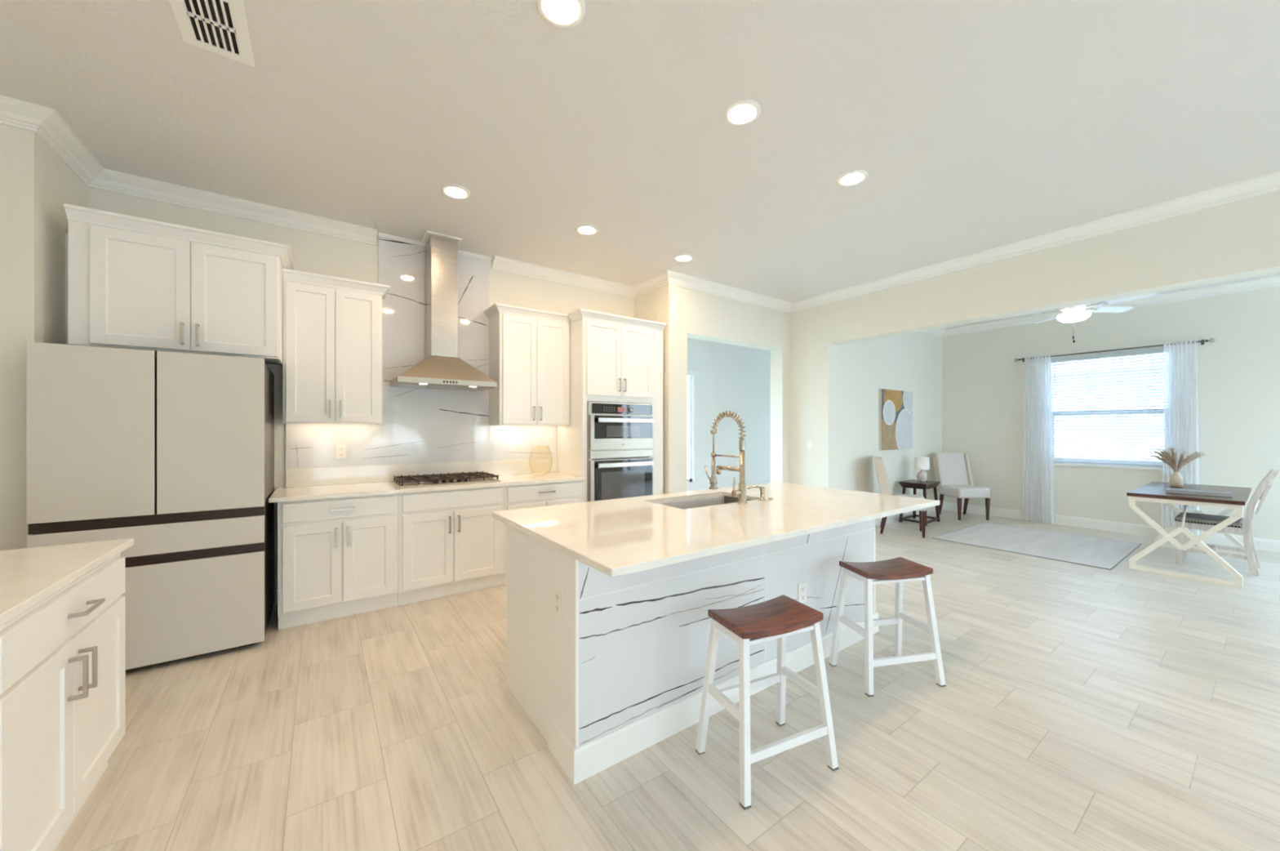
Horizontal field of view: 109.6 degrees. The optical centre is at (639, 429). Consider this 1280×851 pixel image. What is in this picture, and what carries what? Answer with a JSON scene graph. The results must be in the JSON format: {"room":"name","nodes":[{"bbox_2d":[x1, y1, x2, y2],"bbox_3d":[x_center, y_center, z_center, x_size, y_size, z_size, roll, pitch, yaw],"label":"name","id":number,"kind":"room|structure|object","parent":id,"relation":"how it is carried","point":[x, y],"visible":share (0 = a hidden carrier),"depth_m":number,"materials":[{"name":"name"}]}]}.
{"room":"kitchen","nodes":[
{"label":"kitchen","id":0,"kind":"room"},
{"bbox_2d":[0,124,86,550],"bbox_3d":[-3.721,-0.170,2.611,0.538,3.080,0.820,0,0,-35],"label":"wall","id":1,"kind":"structure","parent":0,"point":[36,184],"depth_m":2.41,"materials":[{"name":"paint"}]},
{"bbox_2d":[0,95,377,245],"bbox_3d":[-0.648,-1.657,-0.127,1.995,0.105,8.540,0,0,-35],"label":"trim","id":2,"kind":"structure","parent":1,"relation":"attached to","point":[46,122],"depth_m":3.09,"materials":[{"name":"paint"}]},
{"bbox_2d":[273,586,277,604],"bbox_3d":[-0.919,1.302,-0.319,1.330,0.135,8.540,0,0,-35],"label":"baseboard","id":3,"kind":"structure","parent":1,"relation":"attached to","point":[275,588],"depth_m":3.53,"materials":[{"name":"paint"}]},
{"bbox_2d":[86,186,634,586],"bbox_3d":[-1.904,-0.170,4.306,4.386,3.080,0.150,0,0,-35],"label":"wall","id":4,"kind":"structure","parent":0,"point":[311,252],"depth_m":3.67,"materials":[{"name":"paint"}]},
{"bbox_2d":[63,203,293,368],"bbox_3d":[-3.019,-0.872,3.027,1.086,0.773,0.649,0,0,-35],"label":"upper cabinet","id":5,"kind":"object","parent":4,"relation":"attached to","point":[134,282],"visible":0.95,"depth_m":2.77,"materials":[{"name":"paint"}]},
{"bbox_2d":[282,268,390,423],"bbox_3d":[-2.413,-0.609,3.615,0.689,1.118,0.389,0,0,-35],"label":"upper cabinet","id":6,"kind":"object","parent":4,"relation":"attached to","point":[332,326],"visible":1,"depth_m":3.46,"materials":[{"name":"paint"}]},
{"bbox_2d":[285,236,556,468],"bbox_3d":[-1.856,-0.702,4.238,2.318,2.014,0.014,0,0,-35],"label":"backsplash","id":7,"kind":"structure","parent":4,"relation":"attached to","point":[419,424],"depth_m":4.11,"materials":[{"name":"white stone"}]},
{"bbox_2d":[335,444,346,457],"bbox_3d":[-2.499,0.180,3.770,0.072,0.116,0.008,0,0,-35],"label":"power outlet","id":8,"kind":"object","parent":7,"relation":"attached to","point":[340,449],"visible":1,"depth_m":3.77,"materials":[{"name":"white plastic"}]},
{"bbox_2d":[338,446,343,450],"bbox_3d":[-2.497,0.156,3.768,0.034,0.032,0.003,0,0,-35],"label":"receptacle","id":9,"kind":"object","parent":8,"relation":"attached to","point":[340,448],"depth_m":3.77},
{"bbox_2d":[338,452,343,456],"bbox_3d":[-2.497,0.204,3.768,0.034,0.032,0.003,0,0,-35],"label":"receptacle","id":10,"kind":"object","parent":8,"relation":"attached to","point":[340,454],"depth_m":3.77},
{"bbox_2d":[377,232,492,261],"bbox_3d":[-1.876,-1.695,4.203,0.980,0.030,0.030,0,0,-35],"label":"trim","id":11,"kind":"structure","parent":4,"relation":"attached to","point":[380,234],"depth_m":4.09,"materials":[{"name":"paint"}]},
{"bbox_2d":[390,231,497,391],"bbox_3d":[-1.741,-1.043,4.010,0.790,1.333,0.486,0,0,-35],"label":"range hood","id":12,"kind":"object","parent":4,"relation":"attached to","point":[442,368],"visible":1,"depth_m":3.97,"materials":[{"name":"silver metal"}]},
{"bbox_2d":[484,302,570,425],"bbox_3d":[-1.120,-0.607,4.529,0.777,1.123,0.389,0,0,-35],"label":"upper cabinet","id":13,"kind":"object","parent":4,"relation":"attached to","point":[529,348],"visible":1,"depth_m":4.39,"materials":[{"name":"paint"}]},
{"bbox_2d":[0,0,1279,328],"bbox_3d":[2.428,-1.785,2.758,10.750,0.150,10.100,0,0,-35],"label":"ceiling","id":14,"kind":"structure","parent":0,"point":[974,126],"depth_m":2.47,"materials":[{"name":"paint"}]},
{"bbox_2d":[168,0,254,66],"bbox_3d":[-1.791,-1.705,1.887,0.240,0.010,0.400,0,0,-35],"label":"ceiling vent","id":15,"kind":"object","parent":14,"relation":"in","point":[220,27],"visible":1,"depth_m":1.91,"materials":[{"name":"metal"}]},
{"bbox_2d":[440,184,470,199],"bbox_3d":[-1.323,-1.703,3.240,0.196,0.014,0.196,0,0,-35],"label":"recessed light","id":16,"kind":"object","parent":14,"relation":"in","point":[454,191],"visible":1,"depth_m":3.22,"materials":[{"name":"paint"}]},
{"bbox_2d":[446,187,464,197],"bbox_3d":[-1.323,-1.703,3.240,0.123,0.012,0.123,0,0,-35],"label":"diffuser","id":17,"kind":"object","parent":16,"relation":"attached to","point":[451,192],"depth_m":3.24,"materials":[{"name":"white plastic"}]},
{"bbox_2d":[536,0,585,28],"bbox_3d":[-0.319,-1.703,1.820,0.196,0.014,0.196,0,0,-35],"label":"recessed light","id":18,"kind":"object","parent":14,"relation":"in","point":[564,14],"visible":1,"depth_m":1.83,"materials":[{"name":"paint"}]},
{"bbox_2d":[545,0,576,22],"bbox_3d":[-0.319,-1.703,1.820,0.123,0.012,0.123,0,0,-35],"label":"diffuser","id":19,"kind":"object","parent":18,"relation":"attached to","point":[556,11],"depth_m":1.83,"materials":[{"name":"white plastic"}]},
{"bbox_2d":[575,224,598,235],"bbox_3d":[-0.454,-1.703,3.855,0.196,0.014,0.196,0,0,-35],"label":"recessed light","id":20,"kind":"object","parent":14,"relation":"in","point":[585,229],"visible":1,"depth_m":3.83,"materials":[{"name":"paint"}]},
{"bbox_2d":[579,226,594,233],"bbox_3d":[-0.454,-1.703,3.855,0.123,0.012,0.123,0,0,-35],"label":"diffuser","id":21,"kind":"object","parent":20,"relation":"attached to","point":[582,229],"depth_m":3.85,"materials":[{"name":"white plastic"}]},
{"bbox_2d":[674,253,693,262],"bbox_3d":[0.436,-1.703,4.484,0.196,0.014,0.196,0,0,-35],"label":"recessed light","id":22,"kind":"object","parent":14,"relation":"in","point":[682,257],"visible":1,"depth_m":4.46,"materials":[{"name":"paint"}]},
{"bbox_2d":[677,255,689,261],"bbox_3d":[0.436,-1.703,4.484,0.123,0.012,0.123,0,0,-35],"label":"diffuser","id":23,"kind":"object","parent":22,"relation":"attached to","point":[680,258],"depth_m":4.47,"materials":[{"name":"white plastic"}]},
{"bbox_2d":[723,99,760,125],"bbox_3d":[0.551,-1.703,2.434,0.196,0.014,0.196,0,0,-35],"label":"recessed light","id":24,"kind":"object","parent":14,"relation":"in","point":[741,112],"visible":1,"depth_m":2.42,"materials":[{"name":"paint"}]},
{"bbox_2d":[730,105,753,122],"bbox_3d":[0.551,-1.703,2.434,0.123,0.012,0.123,0,0,-35],"label":"diffuser","id":25,"kind":"object","parent":24,"relation":"attached to","point":[739,113],"depth_m":2.42,"materials":[{"name":"white plastic"}]},
{"bbox_2d":[836,169,868,186],"bbox_3d":[1.441,-1.703,3.064,0.196,0.014,0.196,0,0,-35],"label":"recessed light","id":26,"kind":"object","parent":14,"relation":"in","point":[854,177],"visible":1,"depth_m":3.05,"materials":[{"name":"paint"}]},
{"bbox_2d":[842,173,862,184],"bbox_3d":[1.441,-1.703,3.064,0.123,0.012,0.123,0,0,-35],"label":"diffuser","id":27,"kind":"object","parent":26,"relation":"attached to","point":[851,178],"depth_m":3.06,"materials":[{"name":"white plastic"}]},
{"bbox_2d":[1010,292,1157,342],"bbox_3d":[4.910,-1.351,5.109,1.236,0.718,1.275,0,0,-35],"label":"ceiling fan","id":28,"kind":"object","parent":14,"relation":"hanging from","point":[1075,313],"visible":0.68,"depth_m":5.08,"materials":[{"name":"white plastic"}]},
{"bbox_2d":[634,288,657,321],"bbox_3d":[0.062,-0.170,5.408,0.102,3.080,0.620,0,0,-35],"label":"wall","id":29,"kind":"structure","parent":0,"point":[646,305],"depth_m":5.28,"materials":[{"name":"paint"}]},
{"bbox_2d":[491,170,1279,312],"bbox_3d":[2.561,-1.657,2.141,3.865,0.105,8.540,0,0,-35],"label":"trim","id":30,"kind":"structure","parent":29,"relation":"attached to","point":[1268,183],"depth_m":4.52,"materials":[{"name":"paint"}]},
{"bbox_2d":[53,509,1279,850],"bbox_3d":[2.428,1.420,2.758,10.750,0.100,10.100,0,0,-35],"label":"floor","id":31,"kind":"structure","parent":0,"point":[1080,707],"depth_m":2.00,"materials":[{"name":"tile"}]},
{"bbox_2d":[0,552,124,850],"bbox_3d":[-2.094,0.928,1.324,0.660,0.883,0.930,0,0,-35],"label":"base cabinet","id":32,"kind":"object","parent":31,"relation":"on","point":[62,659],"visible":1,"depth_m":1.40,"materials":[{"name":"paint"}]},
{"bbox_2d":[0,537,133,626],"bbox_3d":[-1.929,0.471,0.957,0.755,0.030,1.790,0,0,-35],"label":"countertop","id":33,"kind":"structure","parent":32,"relation":"on","point":[28,576],"depth_m":1.49,"materials":[{"name":"beige stone"}]},
{"bbox_2d":[26,341,274,669],"bbox_3d":[-2.989,0.458,2.908,0.940,1.825,0.800,0,0,-35],"label":"refrigerator","id":34,"kind":"object","parent":31,"relation":"on","point":[172,453],"visible":0.77,"depth_m":2.60,"materials":[{"name":"metal"}]},
{"bbox_2d":[277,493,398,629],"bbox_3d":[-2.322,0.928,3.499,0.727,0.883,0.665,0,0,-35],"label":"base cabinet","id":35,"kind":"object","parent":31,"relation":"on","point":[337,557],"visible":1,"depth_m":3.24,"materials":[{"name":"paint"}]},
{"bbox_2d":[397,485,504,605],"bbox_3d":[-1.688,0.928,3.948,0.824,0.883,0.665,0,0,-35],"label":"base cabinet","id":36,"kind":"object","parent":31,"relation":"on","point":[451,542],"visible":0.98,"depth_m":3.69,"materials":[{"name":"paint"}]},
{"bbox_2d":[502,480,582,584],"bbox_3d":[-1.033,0.928,4.410,0.775,0.883,0.665,0,0,-35],"label":"base cabinet","id":37,"kind":"object","parent":31,"relation":"on","point":[544,494],"visible":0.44,"depth_m":4.13,"materials":[{"name":"paint"}]},
{"bbox_2d":[268,457,585,502],"bbox_3d":[-1.693,0.396,3.957,2.375,0.181,0.661,0,0,-35],"label":"countertop","id":38,"kind":"structure","parent":37,"relation":"on","point":[332,482],"depth_m":3.86,"materials":[{"name":"beige stone"}]},
{"bbox_2d":[391,471,500,487],"bbox_3d":[-1.709,0.427,3.985,0.790,0.056,0.510,0,0,-35],"label":"gas cooktop","id":39,"kind":"object","parent":38,"relation":"in","point":[409,481],"visible":1,"depth_m":3.88,"materials":[{"name":"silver metal"}]},
{"bbox_2d":[391,477,500,487],"bbox_3d":[-1.709,0.450,3.985,0.790,0.012,0.510,0,0,-35],"label":"tray","id":40,"kind":"object","parent":39,"relation":"on","point":[400,484],"depth_m":3.81,"materials":[{"name":"metal"}]},
{"bbox_2d":[556,308,666,502],"bbox_3d":[-0.332,0.101,4.914,1.055,2.538,0.669,0,0,-35],"label":"tall cabinet","id":41,"kind":"object","parent":31,"relation":"on","point":[614,357],"visible":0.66,"depth_m":4.62,"materials":[{"name":"paint"}]},
{"bbox_2d":[586,401,653,501],"bbox_3d":[-0.314,0.271,4.840,0.786,1.102,0.592,0,0,-35],"label":"oven","id":42,"kind":"object","parent":41,"relation":"in","point":[620,462],"visible":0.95,"depth_m":4.60,"materials":[{"name":"silver metal"}]},
{"bbox_2d":[506,495,878,784],"bbox_3d":[0.444,0.928,2.748,2.301,0.883,0.835,0,0,-35],"label":"kitchen island","id":43,"kind":"object","parent":31,"relation":"on","point":[621,673],"visible":0.8,"depth_m":2.05,"materials":[{"name":"paint"}]},
{"bbox_2d":[554,585,562,617],"bbox_3d":[-0.342,0.718,1.883,0.008,0.116,0.072,0,0,-35],"label":"power outlet","id":44,"kind":"object","parent":43,"relation":"attached to","point":[557,592],"visible":1,"depth_m":1.87,"materials":[{"name":"white plastic"}]},
{"bbox_2d":[555,591,559,600],"bbox_3d":[-0.344,0.694,1.882,0.003,0.032,0.034,0,0,-35],"label":"receptacle","id":45,"kind":"object","parent":44,"relation":"attached to","point":[557,592],"depth_m":1.88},
{"bbox_2d":[555,603,559,612],"bbox_3d":[-0.344,0.742,1.882,0.003,0.032,0.034,0,0,-35],"label":"receptacle","id":46,"kind":"object","parent":44,"relation":"attached to","point":[557,604],"depth_m":1.88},
{"bbox_2d":[492,481,939,577],"bbox_3d":[0.557,0.471,2.719,2.490,0.030,1.273,0,0,-35],"label":"island countertop","id":47,"kind":"structure","parent":43,"relation":"on","point":[620,536],"depth_m":2.25,"materials":[{"name":"beige stone"}]},
{"bbox_2d":[658,494,751,503],"bbox_3d":[0.430,0.598,2.974,0.741,0.224,0.426,0,0,-35],"label":"sink","id":48,"kind":"object","parent":47,"relation":"in","point":[726,499],"visible":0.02,"depth_m":3.28,"materials":[{"name":"silver metal"}]},
{"bbox_2d":[703,410,747,503],"bbox_3d":[0.530,0.165,2.915,0.115,0.581,0.364,0,0,-35],"label":"kitchen faucet","id":49,"kind":"object","parent":47,"relation":"on","point":[740,491],"visible":1,"depth_m":2.83,"materials":[{"name":"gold metal"}]},
{"bbox_2d":[747,485,765,500],"bbox_3d":[0.755,0.408,2.923,0.116,0.095,0.044,0,0,10],"label":"soap dispenser","id":50,"kind":"object","parent":47,"relation":"on","point":[762,488],"visible":1,"depth_m":2.91,"materials":[{"name":"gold metal"}]},
{"bbox_2d":[798,581,806,602],"bbox_3d":[0.935,0.936,2.595,0.072,0.116,0.008,0,0,-35],"label":"power outlet","id":51,"kind":"object","parent":43,"relation":"attached to","point":[802,586],"visible":0.94,"depth_m":2.59,"materials":[{"name":"white plastic"}]},
{"bbox_2d":[800,585,804,591],"bbox_3d":[0.937,0.912,2.594,0.034,0.032,0.003,0,0,-35],"label":"receptacle","id":52,"kind":"object","parent":51,"relation":"attached to","point":[802,587],"depth_m":2.59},
{"bbox_2d":[800,593,804,599],"bbox_3d":[0.937,0.960,2.594,0.034,0.032,0.003,0,0,-35],"label":"receptacle","id":53,"kind":"object","parent":51,"relation":"attached to","point":[802,595],"depth_m":2.59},
{"bbox_2d":[657,284,790,493],"bbox_3d":[1.131,-0.170,5.662,2.136,3.080,0.200,0,0,-35],"label":"wall","id":54,"kind":"structure","parent":31,"relation":"on","point":[686,313],"depth_m":5.30,"materials":[{"name":"paint"}]},
{"bbox_2d":[695,594,839,809],"bbox_3d":[0.520,1.062,1.877,0.470,0.616,0.334,0,0,-25],"label":"bar stool","id":55,"kind":"object","parent":31,"relation":"on","point":[779,617],"visible":1,"depth_m":1.83,"materials":[{"name":"brown wood"}]},
{"bbox_2d":[828,556,946,696],"bbox_3d":[1.371,1.062,2.527,0.470,0.616,0.334,0,0,-12],"label":"bar stool","id":56,"kind":"object","parent":31,"relation":"on","point":[898,570],"visible":1,"depth_m":2.45,"materials":[{"name":"brown wood"}]},
{"bbox_2d":[872,455,926,537],"bbox_3d":[3.463,0.871,6.049,0.614,1.002,0.520,0,0,28],"label":"chair","id":57,"kind":"object","parent":31,"relation":"on","point":[881,473],"visible":0.52,"depth_m":5.92,"materials":[{"name":"fabric"}]},
{"bbox_2d":[898,479,940,525],"bbox_3d":[4.168,1.071,6.725,0.534,0.602,0.370,0,0,-38],"label":"side table","id":58,"kind":"object","parent":31,"relation":"on","point":[913,483],"visible":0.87,"depth_m":6.67,"materials":[{"name":"brown wood"}]},
{"bbox_2d":[914,456,929,480],"bbox_3d":[4.253,0.590,6.803,0.196,0.360,0.196,0,0,-35],"label":"table lamp","id":59,"kind":"object","parent":58,"relation":"on","point":[922,463],"visible":1,"depth_m":6.74,"materials":[{"name":"beige ceramic"}]},
{"bbox_2d":[932,452,990,519],"bbox_3d":[5.062,0.871,7.123,0.520,1.002,0.614,0,0,0],"label":"chair","id":60,"kind":"object","parent":31,"relation":"on","point":[953,469],"visible":0.95,"depth_m":7.25,"materials":[{"name":"fabric"}]},
{"bbox_2d":[932,521,1142,569],"bbox_3d":[4.849,1.365,5.553,1.714,0.008,1.584,0,0,-35],"label":"area rug","id":61,"kind":"object","parent":31,"relation":"on","point":[1097,552],"visible":1,"depth_m":5.41,"materials":[{"name":"white carpet"}]},
{"bbox_2d":[1126,481,1251,587],"bbox_3d":[5.672,0.994,4.641,1.620,0.752,0.700,0,0,-35],"label":"writing desk","id":62,"kind":"object","parent":31,"relation":"on","point":[1153,491],"visible":0.88,"depth_m":4.26,"materials":[{"name":"brown wood"}]},
{"bbox_2d":[1148,443,1204,487],"bbox_3d":[5.787,0.381,4.893,0.387,0.473,0.440,0,0,-35],"label":"pampas vase","id":63,"kind":"object","parent":62,"relation":"on","point":[1176,461],"visible":1,"depth_m":4.85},
{"bbox_2d":[1165,487,1232,497],"bbox_3d":[5.415,0.605,4.380,0.280,0.026,0.400,0,0,-39],"label":"closed book","id":64,"kind":"object","parent":62,"relation":"on","point":[1194,491],"visible":1,"depth_m":4.33,"materials":[{"name":"paper"}]},
{"bbox_2d":[1174,468,1279,575],"bbox_3d":[5.866,0.877,4.521,0.468,0.985,0.624,0,0,-35],"label":"desk chair","id":65,"kind":"object","parent":31,"relation":"on","point":[1204,522],"visible":0.91,"depth_m":4.41,"materials":[{"name":"white wood"}]},
{"bbox_2d":[687,337,770,491],"bbox_3d":[1.745,-0.170,7.816,5.626,3.080,0.150,0,0,-35],"label":"wall","id":66,"kind":"structure","parent":0,"point":[736,379],"depth_m":7.54,"materials":[{"name":"paint"}]},
{"bbox_2d":[687,369,698,482],"bbox_3d":[0.232,-0.048,6.679,1.530,1.735,0.200,0,0,-35],"label":"door frame","id":67,"kind":"structure","parent":66,"relation":"in","point":[690,373],"depth_m":7.11,"materials":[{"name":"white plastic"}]},
{"bbox_2d":[837,330,942,500],"bbox_3d":[3.824,-0.170,6.898,3.290,3.080,0.150,0,0,-35],"label":"wall","id":68,"kind":"structure","parent":0,"point":[912,362],"depth_m":6.65,"materials":[{"name":"paint"}]},
{"bbox_2d":[879,388,912,449],"bbox_3d":[3.875,-0.150,6.818,0.960,0.890,0.038,0,0,-35],"label":"canvas painting","id":69,"kind":"object","parent":68,"relation":"attached to","point":[895,406],"visible":1,"depth_m":6.77,"materials":[{"name":"fabric"}]},
{"bbox_2d":[790,191,1279,488],"bbox_3d":[4.356,-0.170,3.123,0.200,3.080,8.070,0,0,-35],"label":"wall","id":70,"kind":"structure","parent":0,"point":[1240,239],"depth_m":4.16,"materials":[{"name":"paint"}]},
{"bbox_2d":[808,440,813,448],"bbox_3d":[2.238,0.190,5.936,0.011,0.116,0.072,0,0,-35],"label":"light switch","id":71,"kind":"object","parent":70,"relation":"attached to","point":[810,442],"visible":1,"depth_m":5.92,"materials":[{"name":"white plastic"}]},
{"bbox_2d":[875,501,1279,552],"bbox_3d":[5.470,1.302,4.571,3.290,0.135,5.550,0,0,-35],"label":"baseboard","id":72,"kind":"structure","parent":70,"relation":"attached to","point":[1260,544],"depth_m":6.20,"materials":[{"name":"paint"}]},
{"bbox_2d":[921,275,1279,336],"bbox_3d":[5.470,-1.657,4.571,3.290,0.105,5.550,0,0,-35],"label":"trim","id":73,"kind":"structure","parent":70,"relation":"attached to","point":[1273,281],"depth_m":5.76,"materials":[{"name":"paint"}]},
{"bbox_2d":[942,286,1279,540],"bbox_3d":[6.894,-0.170,5.579,0.200,3.080,5.850,0,0,-35],"label":"wall","id":74,"kind":"structure","parent":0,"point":[983,384],"depth_m":5.96,"materials":[{"name":"paint"}]},
{"bbox_2d":[1051,363,1163,470],"bbox_3d":[6.412,-0.273,6.217,0.210,1.575,1.260,0,0,-35],"label":"window","id":75,"kind":"structure","parent":74,"relation":"attached to","point":[1068,459],"depth_m":6.22,"materials":[{"name":"white plastic"}]},
{"bbox_2d":[1051,346,1163,466],"bbox_3d":[6.386,-0.294,6.199,0.084,1.529,1.200,0,0,-35],"label":"window blind","id":76,"kind":"object","parent":74,"relation":"attached to","point":[1157,349],"visible":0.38,"depth_m":6.14,"materials":[{"name":"white plastic"}]},
{"bbox_2d":[1014,337,1215,361],"bbox_3d":[6.299,-1.065,6.143,0.121,0.060,1.900,0,0,-35],"label":"curtain rod","id":77,"kind":"object","parent":74,"relation":"attached to","point":[1212,340],"visible":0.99,"depth_m":5.98,"materials":[{"name":"brown metal"}]},
{"bbox_2d":[1021,354,1055,523],"bbox_3d":[5.884,0.133,6.670,0.060,2.445,0.382,0,0,-35],"label":"sheer curtain","id":78,"kind":"object","parent":77,"relation":"hanging from","point":[1038,504],"visible":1,"depth_m":6.66,"materials":[{"name":"white fabric"}]},
{"bbox_2d":[1160,339,1201,540],"bbox_3d":[6.666,0.133,5.564,0.060,2.445,0.320,0,0,-35],"label":"sheer curtain","id":79,"kind":"object","parent":77,"relation":"hanging from","point":[1180,361],"visible":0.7,"depth_m":5.56,"materials":[{"name":"white fabric"}]},
{"bbox_3d":[4.083,1.605,2.886,90.000,0.230,80.000,0,0,-35],"label":"ground","id":80,"kind":"structure","parent":0,"visible":0},
{"bbox_2d":[1053,352,1163,461],"bbox_3d":[12.318,-0.710,11.158,6.200,4.400,19.200,0,0,-35],"label":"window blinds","id":81,"kind":"object","parent":80,"relation":"on","point":[1161,357],"visible":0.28,"depth_m":9.74,"materials":[{"name":"white paint"}]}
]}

